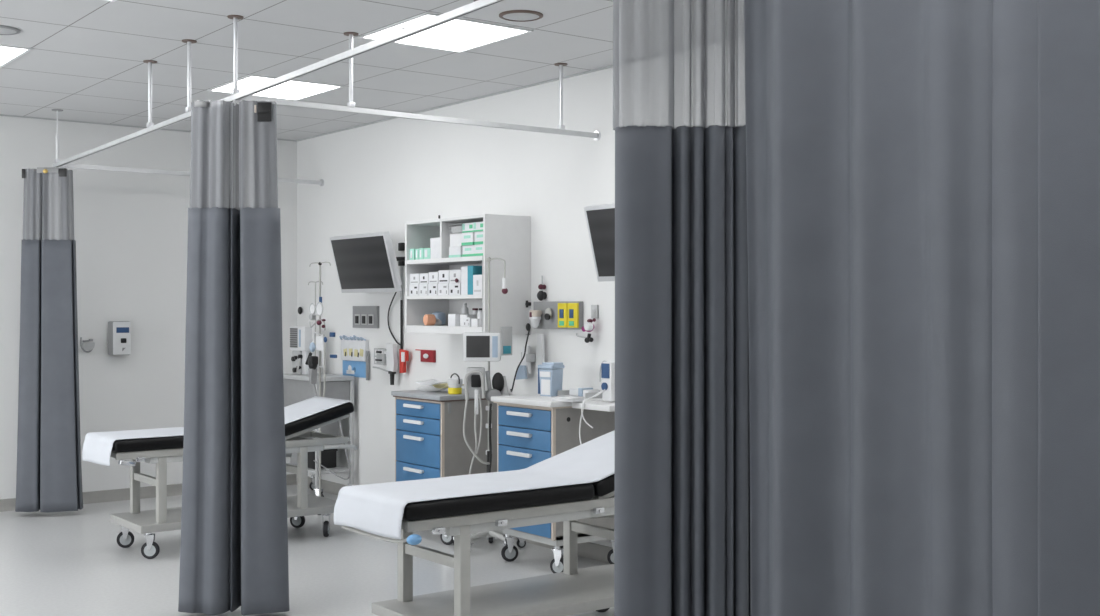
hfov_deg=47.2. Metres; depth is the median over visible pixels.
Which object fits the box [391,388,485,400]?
countertop
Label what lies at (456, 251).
carton
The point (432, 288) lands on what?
carton
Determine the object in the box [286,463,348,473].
shelf
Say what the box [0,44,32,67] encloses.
recessed light
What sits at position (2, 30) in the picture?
grille
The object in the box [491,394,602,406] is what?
countertop
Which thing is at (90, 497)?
baseboard
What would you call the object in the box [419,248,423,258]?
carton
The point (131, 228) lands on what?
wall
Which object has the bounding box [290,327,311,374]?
monitor
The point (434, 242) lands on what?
carton
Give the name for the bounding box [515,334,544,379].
holder
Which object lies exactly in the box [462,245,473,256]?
carton
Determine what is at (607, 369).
pump
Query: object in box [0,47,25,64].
diffuser
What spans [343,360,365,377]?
wall sign
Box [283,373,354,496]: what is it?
equipment cart
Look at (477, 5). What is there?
rail
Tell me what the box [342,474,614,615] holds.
bed
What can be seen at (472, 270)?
folder
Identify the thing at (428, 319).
roll
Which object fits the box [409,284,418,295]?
carton
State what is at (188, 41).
rod
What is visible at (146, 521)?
shelf
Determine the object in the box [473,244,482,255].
carton
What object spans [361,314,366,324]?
socket
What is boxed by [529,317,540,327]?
cup
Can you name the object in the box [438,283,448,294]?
carton
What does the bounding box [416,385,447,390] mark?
paper sheet
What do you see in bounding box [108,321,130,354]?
soap dispenser
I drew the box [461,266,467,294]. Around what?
file box
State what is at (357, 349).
paper holder
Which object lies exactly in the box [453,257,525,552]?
monitor stand
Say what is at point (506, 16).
grille
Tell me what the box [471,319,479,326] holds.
box
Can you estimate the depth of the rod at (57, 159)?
8.25 m
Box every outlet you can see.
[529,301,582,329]
[545,308,551,319]
[591,305,598,318]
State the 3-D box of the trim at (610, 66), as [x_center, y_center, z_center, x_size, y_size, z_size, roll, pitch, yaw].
[1.533,-1.296,5.175,0.022,0.008,11.570,0,0,-37]
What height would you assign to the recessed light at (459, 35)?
0.007 m
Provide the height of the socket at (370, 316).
0.073 m
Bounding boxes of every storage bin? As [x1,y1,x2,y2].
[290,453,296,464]
[308,449,337,468]
[311,421,337,437]
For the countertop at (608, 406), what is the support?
attached to the cart at (532, 429)
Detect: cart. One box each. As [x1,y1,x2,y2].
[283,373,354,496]
[391,388,504,544]
[491,394,614,572]
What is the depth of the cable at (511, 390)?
7.28 m
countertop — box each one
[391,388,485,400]
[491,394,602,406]
[572,400,614,411]
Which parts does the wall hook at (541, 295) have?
knob, knob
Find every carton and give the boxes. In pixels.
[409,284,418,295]
[410,249,414,259]
[410,274,419,283]
[415,249,418,259]
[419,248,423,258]
[419,284,427,294]
[420,273,428,283]
[424,248,429,258]
[428,284,437,294]
[429,272,440,283]
[430,237,439,258]
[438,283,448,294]
[439,270,448,282]
[449,223,462,233]
[449,246,462,257]
[449,270,460,282]
[449,283,460,294]
[450,233,461,246]
[461,232,474,245]
[462,222,473,232]
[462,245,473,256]
[473,221,482,231]
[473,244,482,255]
[474,232,482,244]
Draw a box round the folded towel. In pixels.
[551,396,583,401]
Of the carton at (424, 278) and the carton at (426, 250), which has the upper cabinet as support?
the carton at (426, 250)
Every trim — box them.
[0,114,295,140]
[295,65,612,141]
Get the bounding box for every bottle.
[461,303,467,313]
[472,308,477,314]
[477,308,481,326]
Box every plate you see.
[353,306,378,327]
[415,349,435,361]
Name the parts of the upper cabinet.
panel, panel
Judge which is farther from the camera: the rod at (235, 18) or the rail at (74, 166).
the rail at (74, 166)
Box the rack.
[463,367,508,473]
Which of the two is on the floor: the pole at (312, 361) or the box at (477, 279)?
the pole at (312, 361)
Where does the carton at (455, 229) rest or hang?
on the carton at (455, 239)
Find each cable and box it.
[313,421,350,479]
[387,292,399,344]
[510,327,530,391]
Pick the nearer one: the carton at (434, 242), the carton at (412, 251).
the carton at (434, 242)
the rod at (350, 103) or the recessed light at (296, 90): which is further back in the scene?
the recessed light at (296, 90)
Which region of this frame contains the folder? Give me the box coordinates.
[468,266,481,294]
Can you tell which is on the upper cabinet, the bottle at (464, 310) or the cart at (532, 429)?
the bottle at (464, 310)
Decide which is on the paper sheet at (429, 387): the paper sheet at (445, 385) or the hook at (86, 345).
the paper sheet at (445, 385)
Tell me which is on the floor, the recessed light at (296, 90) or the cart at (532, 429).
the cart at (532, 429)
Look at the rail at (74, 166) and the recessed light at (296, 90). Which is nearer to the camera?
the recessed light at (296, 90)
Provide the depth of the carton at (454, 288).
7.44 m
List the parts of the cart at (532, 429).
handle, handle, handle, drawer, drawer, drawer, edge trim, drawer, frame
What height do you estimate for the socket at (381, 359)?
0.114 m
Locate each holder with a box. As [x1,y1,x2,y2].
[339,335,368,379]
[399,349,408,372]
[501,327,511,355]
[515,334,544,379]
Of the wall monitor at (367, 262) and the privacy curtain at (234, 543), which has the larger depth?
the wall monitor at (367, 262)
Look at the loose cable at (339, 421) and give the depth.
8.47 m
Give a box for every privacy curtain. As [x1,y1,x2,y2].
[15,167,82,512]
[178,100,288,614]
[613,0,750,615]
[744,0,1099,615]
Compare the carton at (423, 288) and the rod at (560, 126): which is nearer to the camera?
the rod at (560, 126)
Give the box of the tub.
[447,373,462,393]
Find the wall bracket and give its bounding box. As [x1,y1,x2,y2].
[373,343,397,384]
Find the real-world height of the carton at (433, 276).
0.070 m
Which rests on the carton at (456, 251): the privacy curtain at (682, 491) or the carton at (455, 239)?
the carton at (455, 239)
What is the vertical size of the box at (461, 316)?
0.069 m
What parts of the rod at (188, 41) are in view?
rod, ceiling plate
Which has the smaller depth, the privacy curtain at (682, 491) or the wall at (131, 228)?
the privacy curtain at (682, 491)
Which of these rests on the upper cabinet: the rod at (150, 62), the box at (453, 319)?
the box at (453, 319)
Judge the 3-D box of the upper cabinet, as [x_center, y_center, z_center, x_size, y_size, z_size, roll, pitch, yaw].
[-0.513,-0.201,7.597,0.336,0.708,0.881,0,0,-37]
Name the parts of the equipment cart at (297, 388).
post, post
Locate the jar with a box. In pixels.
[432,312,445,324]
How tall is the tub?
0.122 m
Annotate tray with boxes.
[557,387,601,398]
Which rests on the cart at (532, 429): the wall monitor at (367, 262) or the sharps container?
the sharps container
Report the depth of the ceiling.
6.51 m
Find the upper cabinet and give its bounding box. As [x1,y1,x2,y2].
[405,214,530,334]
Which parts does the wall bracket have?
bracket plate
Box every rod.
[52,109,62,162]
[143,60,156,126]
[182,39,196,112]
[227,15,243,94]
[343,32,358,106]
[554,63,567,129]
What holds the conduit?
attached to the wall at (383, 176)
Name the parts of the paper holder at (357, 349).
plate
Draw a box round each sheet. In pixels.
[82,396,349,465]
[334,430,614,539]
[416,379,446,384]
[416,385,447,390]
[432,383,463,387]
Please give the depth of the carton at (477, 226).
7.26 m
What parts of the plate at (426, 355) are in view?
plate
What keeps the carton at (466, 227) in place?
on the carton at (468, 239)
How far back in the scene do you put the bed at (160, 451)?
7.18 m
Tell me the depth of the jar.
7.88 m
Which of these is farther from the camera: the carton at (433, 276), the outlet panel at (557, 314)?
the carton at (433, 276)
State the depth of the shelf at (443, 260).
7.55 m
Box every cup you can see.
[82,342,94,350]
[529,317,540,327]
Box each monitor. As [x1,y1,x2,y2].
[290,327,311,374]
[330,231,404,292]
[463,332,500,360]
[584,203,614,281]
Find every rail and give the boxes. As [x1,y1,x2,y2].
[53,0,506,167]
[60,164,323,185]
[239,96,600,139]
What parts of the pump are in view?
casing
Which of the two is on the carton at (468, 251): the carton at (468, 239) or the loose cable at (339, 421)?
the carton at (468, 239)
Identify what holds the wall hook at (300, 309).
attached to the wall at (383, 176)
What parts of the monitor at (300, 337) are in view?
casing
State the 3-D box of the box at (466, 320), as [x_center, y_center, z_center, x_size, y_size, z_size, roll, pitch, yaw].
[-0.457,0.082,7.365,0.081,0.052,0.067,0,0,-37]
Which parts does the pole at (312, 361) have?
bag frame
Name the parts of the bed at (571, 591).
leg, lever knob, leg, mattress, frame, under frame, leg, backrest, lift arm, backrest frame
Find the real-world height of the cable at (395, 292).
0.380 m
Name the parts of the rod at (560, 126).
rod, ceiling plate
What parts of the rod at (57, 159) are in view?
rod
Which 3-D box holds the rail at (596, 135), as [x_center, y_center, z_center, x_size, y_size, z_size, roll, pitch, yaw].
[-0.563,-0.939,6.245,2.058,0.052,0.052,0,0,-37]
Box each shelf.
[110,494,335,533]
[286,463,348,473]
[372,564,613,615]
[407,256,481,264]
[407,295,481,298]
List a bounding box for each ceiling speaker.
[0,25,20,34]
[499,10,542,21]
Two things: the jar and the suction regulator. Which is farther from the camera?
the jar
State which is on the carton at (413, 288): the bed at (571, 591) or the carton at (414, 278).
the carton at (414, 278)
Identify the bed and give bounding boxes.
[110,402,356,558]
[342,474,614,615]
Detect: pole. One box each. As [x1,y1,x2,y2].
[305,262,336,514]
[308,281,322,376]
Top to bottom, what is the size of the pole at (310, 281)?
0.675 m
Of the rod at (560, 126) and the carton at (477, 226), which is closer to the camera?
the rod at (560, 126)
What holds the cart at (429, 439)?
on the floor
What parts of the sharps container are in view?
panel, lid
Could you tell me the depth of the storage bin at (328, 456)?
8.98 m
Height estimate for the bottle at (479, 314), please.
0.107 m
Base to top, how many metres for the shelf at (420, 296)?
0.022 m
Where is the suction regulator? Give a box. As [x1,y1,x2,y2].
[576,305,598,342]
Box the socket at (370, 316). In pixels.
[368,314,373,324]
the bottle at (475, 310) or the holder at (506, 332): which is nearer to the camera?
the holder at (506, 332)
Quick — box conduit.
[398,243,404,348]
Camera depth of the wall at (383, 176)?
8.01 m
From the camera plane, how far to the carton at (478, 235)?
7.26 m
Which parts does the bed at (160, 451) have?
release handle, leg, mattress, leg, under frame, frame, leg, backrest frame, backrest, push handle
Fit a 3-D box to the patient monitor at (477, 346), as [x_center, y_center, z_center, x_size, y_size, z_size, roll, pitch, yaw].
[-0.380,0.216,7.039,0.208,0.160,0.120,0,0,0]
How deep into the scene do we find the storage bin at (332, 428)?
8.96 m
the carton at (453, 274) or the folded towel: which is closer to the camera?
the folded towel
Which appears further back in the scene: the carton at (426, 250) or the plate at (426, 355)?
the plate at (426, 355)
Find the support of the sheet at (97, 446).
on the bed at (160, 451)
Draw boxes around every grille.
[0,28,16,33]
[503,13,538,20]
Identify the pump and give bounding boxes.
[579,360,614,444]
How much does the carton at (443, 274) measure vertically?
0.078 m
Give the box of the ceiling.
[0,0,612,139]
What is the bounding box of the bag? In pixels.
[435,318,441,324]
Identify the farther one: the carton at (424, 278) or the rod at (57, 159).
the rod at (57, 159)
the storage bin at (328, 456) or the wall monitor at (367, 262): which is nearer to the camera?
the wall monitor at (367, 262)
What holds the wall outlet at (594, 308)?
attached to the suction regulator
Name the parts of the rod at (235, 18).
rod, ceiling plate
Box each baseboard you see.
[0,474,296,511]
[295,476,612,562]
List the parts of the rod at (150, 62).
rod, ceiling plate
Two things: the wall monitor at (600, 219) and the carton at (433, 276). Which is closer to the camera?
the wall monitor at (600, 219)
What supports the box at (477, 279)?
on the upper cabinet
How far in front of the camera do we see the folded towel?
6.38 m
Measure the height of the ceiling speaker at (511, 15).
0.011 m
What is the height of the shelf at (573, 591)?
0.042 m
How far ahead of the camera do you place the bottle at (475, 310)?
7.47 m
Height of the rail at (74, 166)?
0.052 m
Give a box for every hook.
[80,337,94,352]
[298,307,302,313]
[537,276,546,300]
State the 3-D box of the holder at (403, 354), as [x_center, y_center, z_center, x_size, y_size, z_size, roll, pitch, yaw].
[-0.977,0.355,8.410,0.026,0.161,0.085,0,0,-37]
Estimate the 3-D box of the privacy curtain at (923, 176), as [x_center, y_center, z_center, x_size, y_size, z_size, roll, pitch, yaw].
[0.800,0.205,2.404,0.157,2.260,1.422,0,0,-31]
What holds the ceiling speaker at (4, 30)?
attached to the ceiling
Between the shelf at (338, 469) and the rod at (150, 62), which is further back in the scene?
the shelf at (338, 469)
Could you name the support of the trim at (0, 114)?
attached to the wall at (131, 228)
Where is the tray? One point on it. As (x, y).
(584, 393)
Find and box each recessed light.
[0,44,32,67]
[207,74,343,100]
[358,12,532,52]
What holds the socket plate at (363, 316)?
attached to the wall at (383, 176)
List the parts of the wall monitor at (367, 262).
wall arm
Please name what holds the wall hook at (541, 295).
attached to the wall at (383, 176)
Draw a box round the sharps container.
[538,362,564,396]
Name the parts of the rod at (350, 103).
rod, ceiling plate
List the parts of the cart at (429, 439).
handle, handle, handle, handle, drawer, drawer, drawer, drawer, edge trim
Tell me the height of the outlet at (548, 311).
0.068 m
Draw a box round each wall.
[0,116,296,498]
[297,67,614,546]
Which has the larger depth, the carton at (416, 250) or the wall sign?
the wall sign
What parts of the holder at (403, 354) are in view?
label plate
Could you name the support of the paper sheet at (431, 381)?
on the paper sheet at (445, 385)
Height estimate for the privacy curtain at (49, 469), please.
2.257 m
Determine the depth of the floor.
6.65 m
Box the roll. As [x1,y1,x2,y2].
[423,314,435,324]
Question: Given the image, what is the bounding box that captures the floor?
[0,485,613,615]
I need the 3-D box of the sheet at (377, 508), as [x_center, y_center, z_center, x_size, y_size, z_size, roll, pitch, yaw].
[-0.120,0.699,5.142,1.446,0.289,0.505,0,0,-37]
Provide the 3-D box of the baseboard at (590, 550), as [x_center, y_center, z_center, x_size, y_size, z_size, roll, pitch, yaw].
[1.537,1.325,5.159,0.035,0.079,11.540,0,0,-37]
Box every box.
[448,314,468,325]
[460,315,476,325]
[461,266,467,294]
[463,317,476,326]
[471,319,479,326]
[473,275,481,294]
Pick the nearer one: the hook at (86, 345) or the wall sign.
the hook at (86, 345)

